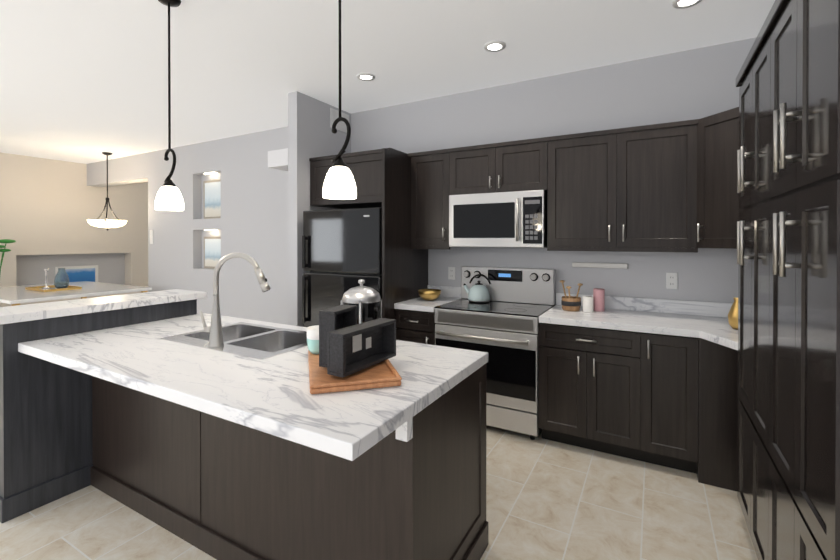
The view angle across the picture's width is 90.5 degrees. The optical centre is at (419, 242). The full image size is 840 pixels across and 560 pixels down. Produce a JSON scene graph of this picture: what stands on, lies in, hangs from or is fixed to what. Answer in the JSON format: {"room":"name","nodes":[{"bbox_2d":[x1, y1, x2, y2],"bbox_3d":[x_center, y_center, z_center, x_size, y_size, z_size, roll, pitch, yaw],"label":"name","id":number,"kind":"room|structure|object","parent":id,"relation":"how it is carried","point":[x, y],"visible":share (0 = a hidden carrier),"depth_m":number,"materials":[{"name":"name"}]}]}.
{"room":"kitchen","nodes":[
{"label":"kitchen","id":0,"kind":"room"},
{"bbox_2d":[0,152,147,306],"bbox_3d":[-7.273,-0.004,5.936,0.400,2.850,13.500,0,0,29],"label":"wall","id":1,"kind":"structure","parent":0,"point":[49,208],"depth_m":7.36,"materials":[{"name":"beige paint"}]},
{"bbox_2d":[55,265,97,281],"bbox_3d":[-6.325,0.645,7.696,0.030,0.428,0.650,0,0,29],"label":"art","id":2,"kind":"object","parent":1,"relation":"attached to","point":[82,273],"visible":0.46,"depth_m":7.74,"materials":[{"name":"blue"}]},
{"bbox_2d":[87,153,147,186],"bbox_3d":[-5.149,-1.236,7.230,2.030,0.400,0.250,0,0,29],"label":"header beam","id":3,"kind":"structure","parent":0,"point":[132,169],"depth_m":7.08,"materials":[{"name":"grey paint"}]},
{"bbox_2d":[288,91,350,326],"bbox_3d":[-0.957,0.006,4.364,0.115,2.850,0.995,0,0,29],"label":"wall","id":4,"kind":"structure","parent":0,"point":[311,134],"depth_m":3.95,"materials":[{"name":"grey paint"}]},
{"bbox_2d":[268,148,287,170],"bbox_3d":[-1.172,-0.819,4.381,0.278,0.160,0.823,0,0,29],"label":"door chime","id":5,"kind":"structure","parent":4,"relation":"attached to","point":[278,159],"depth_m":4.03,"materials":[{"name":"white paint"}]},
{"bbox_2d":[330,108,348,132],"bbox_3d":[-0.847,-1.289,4.418,0.012,0.200,0.300,0,0,29],"label":"air vent","id":6,"kind":"object","parent":4,"relation":"in","point":[340,125],"visible":0.56,"depth_m":4.39,"materials":[{"name":"white plastic"}]},
{"bbox_2d":[0,425,757,559],"bbox_3d":[-2.756,1.486,3.523,10.850,0.100,13.700,0,0,29],"label":"floor","id":7,"kind":"structure","parent":0,"point":[546,499],"depth_m":2.17,"materials":[{"name":"tile"}]},
{"bbox_2d":[0,239,15,272],"bbox_3d":[-6.430,0.682,6.344,0.316,1.473,0.430,0,0,29],"label":"plant","id":8,"kind":"object","parent":7,"relation":"on","point":[5,241],"visible":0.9,"depth_m":6.39,"materials":[{"name":"green plant"}]},
{"bbox_2d":[0,268,151,305],"bbox_3d":[-5.202,0.892,5.954,2.000,1.059,1.550,0,0,29],"label":"dining table","id":9,"kind":"object","parent":7,"relation":"on","point":[61,287],"visible":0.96,"depth_m":5.77,"materials":[{"name":"white stone"}]},
{"bbox_2d":[42,269,50,287],"bbox_3d":[-5.360,0.512,5.977,0.100,0.270,0.090,0,0,29],"label":"candle holder","id":10,"kind":"object","parent":9,"relation":"on","point":[46,270],"depth_m":5.97,"materials":[{"name":"clear glass"}]},
{"bbox_2d":[25,285,81,291],"bbox_3d":[-5.214,0.646,5.931,0.620,0.029,0.420,0,0,29],"label":"tray","id":11,"kind":"object","parent":9,"relation":"on","point":[51,288],"depth_m":5.86,"materials":[{"name":"gold metal"}]},
{"bbox_2d":[54,268,68,288],"bbox_3d":[-5.085,0.505,5.915,0.170,0.285,0.170,0,0,29],"label":"vase","id":12,"kind":"object","parent":9,"relation":"on","point":[61,280],"depth_m":5.87,"materials":[{"name":"blue glass"}]},
{"bbox_2d":[0,297,487,559],"bbox_3d":[-1.029,0.930,2.132,2.504,1.030,1.087,0,0,29],"label":"kitchen island","id":13,"kind":"object","parent":7,"relation":"on","point":[215,434],"depth_m":1.86,"materials":[{"name":"brown wood"}]},
{"bbox_2d":[0,289,203,320],"bbox_3d":[-2.021,0.389,2.670,0.380,0.045,1.155,0,0,29],"label":"island countertop","id":14,"kind":"structure","parent":13,"relation":"on","point":[47,309],"depth_m":2.52,"materials":[{"name":"white stone"}]},
{"bbox_2d":[160,322,306,359],"bbox_3d":[-0.947,0.627,2.318,0.820,0.203,0.520,0,0,29],"label":"sink","id":15,"kind":"object","parent":13,"relation":"in","point":[252,341],"depth_m":2.38,"materials":[{"name":"silver metal"}]},
{"bbox_2d":[306,305,401,393],"bbox_3d":[-0.286,0.402,1.775,0.378,0.259,0.560,0,0,-16],"label":"serving tray","id":16,"kind":"object","parent":13,"relation":"on","point":[346,352],"visible":1,"depth_m":1.66,"materials":[{"name":"brown wood"}]},
{"bbox_2d":[306,325,318,353],"bbox_3d":[-0.471,0.450,1.929,0.106,0.115,0.106,0,0,29],"label":"cup","id":17,"kind":"object","parent":16,"relation":"on","point":[312,331],"depth_m":1.88,"materials":[{"name":"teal ceramic"}]},
{"bbox_2d":[341,279,381,323],"bbox_3d":[-0.310,0.361,2.205,0.208,0.336,0.208,0,0,29],"label":"press","id":18,"kind":"object","parent":13,"relation":"on","point":[366,301],"visible":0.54,"depth_m":2.13,"materials":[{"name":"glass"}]},
{"bbox_2d":[302,207,381,326],"bbox_3d":[-0.540,0.568,3.976,0.865,1.730,0.801,0,0,29],"label":"fridge","id":19,"kind":"object","parent":7,"relation":"on","point":[341,252],"visible":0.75,"depth_m":3.67,"materials":[{"name":"black metal"}]},
{"bbox_2d":[382,148,427,318],"bbox_3d":[-0.118,0.325,3.792,0.027,2.218,0.766,0,0,29],"label":"panel","id":20,"kind":"object","parent":7,"relation":"on","point":[404,271],"visible":0.5,"depth_m":3.63,"materials":[{"name":"brown wood"}]},
{"bbox_2d":[395,309,435,344],"bbox_3d":[0.098,1.000,3.761,0.380,0.869,0.616,0,0,29],"label":"base cabinet","id":21,"kind":"object","parent":7,"relation":"on","point":[412,325],"depth_m":3.48,"materials":[{"name":"black wood"}]},
{"bbox_2d":[394,297,461,308],"bbox_3d":[0.097,0.543,3.753,0.382,0.045,0.626,0,0,29],"label":"countertop","id":22,"kind":"structure","parent":21,"relation":"on","point":[417,303],"depth_m":3.58,"materials":[{"name":"white stone"}]},
{"bbox_2d":[418,289,440,300],"bbox_3d":[0.086,0.475,3.767,0.210,0.090,0.210,0,0,29],"label":"bowl","id":23,"kind":"object","parent":22,"relation":"on","point":[429,294],"visible":1,"depth_m":3.70,"materials":[{"name":"gold metal"}]},
{"bbox_2d":[434,266,554,439],"bbox_3d":[0.613,0.829,3.422,0.830,1.215,0.688,0,0,29],"label":"range","id":24,"kind":"object","parent":7,"relation":"on","point":[495,313],"visible":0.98,"depth_m":3.16,"materials":[{"name":"grey metal"}]},
{"bbox_2d":[463,274,490,302],"bbox_3d":[0.504,0.396,3.680,0.260,0.243,0.194,0,0,29],"label":"kettle","id":25,"kind":"object","parent":24,"relation":"on","point":[477,287],"depth_m":3.66,"materials":[{"name":"teal metal"}]},
{"bbox_2d":[539,333,641,460],"bbox_3d":[1.282,1.004,3.096,0.645,0.869,0.616,0,0,29],"label":"base cabinet","id":26,"kind":"object","parent":7,"relation":"on","point":[590,388],"depth_m":2.82,"materials":[{"name":"black wood"}]},
{"bbox_2d":[539,305,737,352],"bbox_3d":[1.681,0.550,2.709,1.713,0.045,0.894,0,0,29],"label":"countertop","id":27,"kind":"structure","parent":26,"relation":"on","point":[690,330],"depth_m":2.75,"materials":[{"name":"white stone"}]},
{"bbox_2d":[560,280,582,310],"bbox_3d":[1.164,0.409,3.226,0.169,0.228,0.148,0,0,29],"label":"utensil crock","id":28,"kind":"object","parent":27,"relation":"on","point":[570,303],"visible":1,"depth_m":3.18,"materials":[{"name":"brown wood"}]},
{"bbox_2d":[583,296,592,312],"bbox_3d":[1.269,0.465,3.148,0.076,0.116,0.076,0,0,29],"label":"candle","id":29,"kind":"object","parent":27,"relation":"on","point":[587,304],"visible":1,"depth_m":3.12,"materials":[{"name":"white wax"}]},
{"bbox_2d":[593,288,604,311],"bbox_3d":[1.375,0.439,3.203,0.080,0.169,0.080,0,0,29],"label":"candle","id":30,"kind":"object","parent":27,"relation":"on","point":[599,299],"visible":0.98,"depth_m":3.17,"materials":[{"name":"pink wax"}]},
{"bbox_2d":[728,297,737,329],"bbox_3d":[1.943,0.432,2.540,0.110,0.190,0.110,0,0,29],"label":"vase","id":31,"kind":"object","parent":27,"relation":"on","point":[733,317],"visible":0.46,"depth_m":2.53,"materials":[{"name":"gold metal"}]},
{"bbox_2d":[642,341,693,472],"bbox_3d":[1.698,1.006,2.862,0.310,0.869,0.616,0,0,29],"label":"base cabinet","id":32,"kind":"object","parent":7,"relation":"on","point":[651,380],"depth_m":2.61,"materials":[{"name":"black wood"}]},
{"bbox_2d":[694,349,738,490],"bbox_3d":[1.932,1.007,2.722,0.234,0.869,0.631,0,0,29],"label":"base cabinet","id":33,"kind":"object","parent":7,"relation":"on","point":[716,396],"depth_m":2.46,"materials":[{"name":"black wood"}]},
{"bbox_2d":[735,0,839,559],"bbox_3d":[1.584,0.294,1.458,0.660,2.310,1.370,0,0,29],"label":"pantry","id":34,"kind":"object","parent":7,"relation":"on","point":[788,263],"visible":1,"depth_m":1.33,"materials":[{"name":"brown wood"}]},
{"bbox_2d":[0,0,774,163],"bbox_3d":[-2.756,-1.464,3.505,10.850,0.100,13.700,0,0,29],"label":"ceiling","id":35,"kind":"structure","parent":0,"point":[84,81],"depth_m":3.11,"materials":[{"name":"white paint"}]},
{"bbox_2d":[87,152,126,230],"bbox_3d":[-4.988,-0.813,6.671,0.520,1.240,0.549,0,0,29],"label":"chandelier","id":36,"kind":"object","parent":35,"relation":"hanging from","point":[104,223],"visible":1,"depth_m":6.59,"materials":[{"name":"white glass"}]},
{"bbox_2d":[154,0,183,210],"bbox_3d":[-1.449,-0.799,2.407,0.148,1.217,0.148,0,0,29],"label":"pendant light","id":37,"kind":"object","parent":35,"relation":"hanging from","point":[169,197],"visible":1,"depth_m":2.39,"materials":[{"name":"black metal"}]},
{"bbox_2d":[322,0,356,198],"bbox_3d":[-0.352,-0.800,1.826,0.148,1.207,0.148,0,0,29],"label":"pendant light","id":38,"kind":"object","parent":35,"relation":"hanging from","point":[339,182],"visible":1,"depth_m":1.80,"materials":[{"name":"black metal"}]},
{"bbox_2d":[357,73,374,80],"bbox_3d":[-0.459,-1.407,3.542,0.156,0.011,0.156,0,0,29],"label":"recessed light","id":39,"kind":"object","parent":35,"relation":"in","point":[366,76],"visible":0.98,"depth_m":3.53,"materials":[{"name":"white plastic"}]},
{"bbox_2d":[484,41,505,51],"bbox_3d":[0.535,-1.404,2.983,0.156,0.011,0.156,0,0,29],"label":"recessed light","id":40,"kind":"object","parent":35,"relation":"in","point":[493,46],"visible":0.98,"depth_m":2.97,"materials":[{"name":"white plastic"}]},
{"bbox_2d":[672,0,701,8],"bbox_3d":[1.551,-1.401,2.413,0.156,0.011,0.156,0,0,29],"label":"recessed light","id":41,"kind":"object","parent":35,"relation":"in","point":[679,4],"visible":0.92,"depth_m":2.44,"materials":[{"name":"white plastic"}]},
{"bbox_2d":[148,38,755,324],"bbox_3d":[-0.710,0.004,4.727,8.170,2.850,0.280,0,0,29],"label":"wall","id":42,"kind":"structure","parent":0,"point":[697,83],"depth_m":3.91,"materials":[{"name":"grey paint"}]},
{"bbox_2d":[150,230,152,243],"bbox_3d":[-4.226,-0.089,6.567,0.058,0.205,0.010,0,0,29],"label":"switch plate","id":43,"kind":"object","parent":42,"relation":"attached to","point":[151,236],"visible":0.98,"depth_m":6.56,"materials":[{"name":"white plastic"}]},
{"bbox_2d":[203,179,220,218],"bbox_3d":[-2.958,-0.619,5.988,0.450,0.555,0.032,0,0,29],"label":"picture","id":44,"kind":"object","parent":42,"relation":"attached to","point":[212,199],"visible":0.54,"depth_m":5.98,"materials":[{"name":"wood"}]},
{"bbox_2d":[204,237,220,268],"bbox_3d":[-2.958,0.144,5.993,0.450,0.459,0.032,0,0,29],"label":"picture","id":45,"kind":"object","parent":42,"relation":"attached to","point":[212,251],"visible":0.64,"depth_m":6.00,"materials":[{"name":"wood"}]},
{"bbox_2d":[309,148,408,208],"bbox_3d":[-0.504,-0.587,4.083,0.935,0.460,0.626,0,0,29],"label":"upper cabinet","id":46,"kind":"object","parent":42,"relation":"attached to","point":[365,167],"depth_m":3.78,"materials":[{"name":"black wood"}]},
{"bbox_2d":[409,149,448,246],"bbox_3d":[0.168,-0.394,3.867,0.390,0.844,0.346,0,0,29],"label":"upper cabinet","id":47,"kind":"object","parent":42,"relation":"attached to","point":[429,169],"depth_m":3.72,"materials":[{"name":"black wood"}]},
{"bbox_2d":[448,267,454,279],"bbox_3d":[0.304,0.293,3.991,0.074,0.120,0.008,0,0,29],"label":"electrical outlet","id":48,"kind":"object","parent":42,"relation":"attached to","point":[451,273],"visible":1,"depth_m":3.99,"materials":[{"name":"white plastic"}]},
{"bbox_2d":[449,137,548,194],"bbox_3d":[0.702,-0.612,3.566,0.835,0.404,0.346,0,0,29],"label":"upper cabinet","id":49,"kind":"object","parent":42,"relation":"attached to","point":[519,165],"depth_m":3.39,"materials":[{"name":"black wood"}]},
{"bbox_2d":[449,190,547,247],"bbox_3d":[0.678,-0.185,3.522,0.800,0.442,0.452,0,0,29],"label":"microwave","id":50,"kind":"object","parent":49,"relation":"attached to","point":[510,219],"visible":1,"depth_m":3.35,"materials":[{"name":"grey metal"}]},
{"bbox_2d":[427,285,732,316],"bbox_3d":[1.360,0.473,3.390,2.940,0.100,0.022,0,0,29],"label":"backsplash","id":51,"kind":"structure","parent":42,"relation":"attached to","point":[648,305],"depth_m":3.14,"materials":[{"name":"white stone"}]},
{"bbox_2d":[547,128,620,250],"bbox_3d":[1.278,-0.390,3.244,0.485,0.844,0.346,0,0,29],"label":"upper cabinet","id":52,"kind":"object","parent":42,"relation":"attached to","point":[582,210],"depth_m":3.09,"materials":[{"name":"black wood"}]},
{"bbox_2d":[572,262,627,268],"bbox_3d":[1.439,0.182,3.346,0.410,0.040,0.020,0,0,29],"label":"rail","id":53,"kind":"object","parent":42,"relation":"attached to","point":[602,265],"visible":1,"depth_m":3.33,"materials":[{"name":"silver metal"}]},
{"bbox_2d":[617,120,692,250],"bbox_3d":[1.700,-0.389,3.007,0.485,0.844,0.346,0,0,29],"label":"upper cabinet","id":54,"kind":"object","parent":42,"relation":"attached to","point":[667,187],"depth_m":2.86,"materials":[{"name":"black wood"}]},
{"bbox_2d":[666,272,677,288],"bbox_3d":[1.878,0.284,3.107,0.074,0.120,0.008,0,0,29],"label":"electrical outlet","id":55,"kind":"object","parent":42,"relation":"attached to","point":[671,280],"visible":1,"depth_m":3.10,"materials":[{"name":"white plastic"}]},
{"bbox_2d":[693,107,742,250],"bbox_3d":[1.884,-0.386,2.537,0.322,0.842,0.331,0,0,29],"label":"upper cabinet","id":56,"kind":"object","parent":42,"relation":"attached to","point":[716,210],"depth_m":2.62,"materials":[{"name":"black wood"}]}
]}

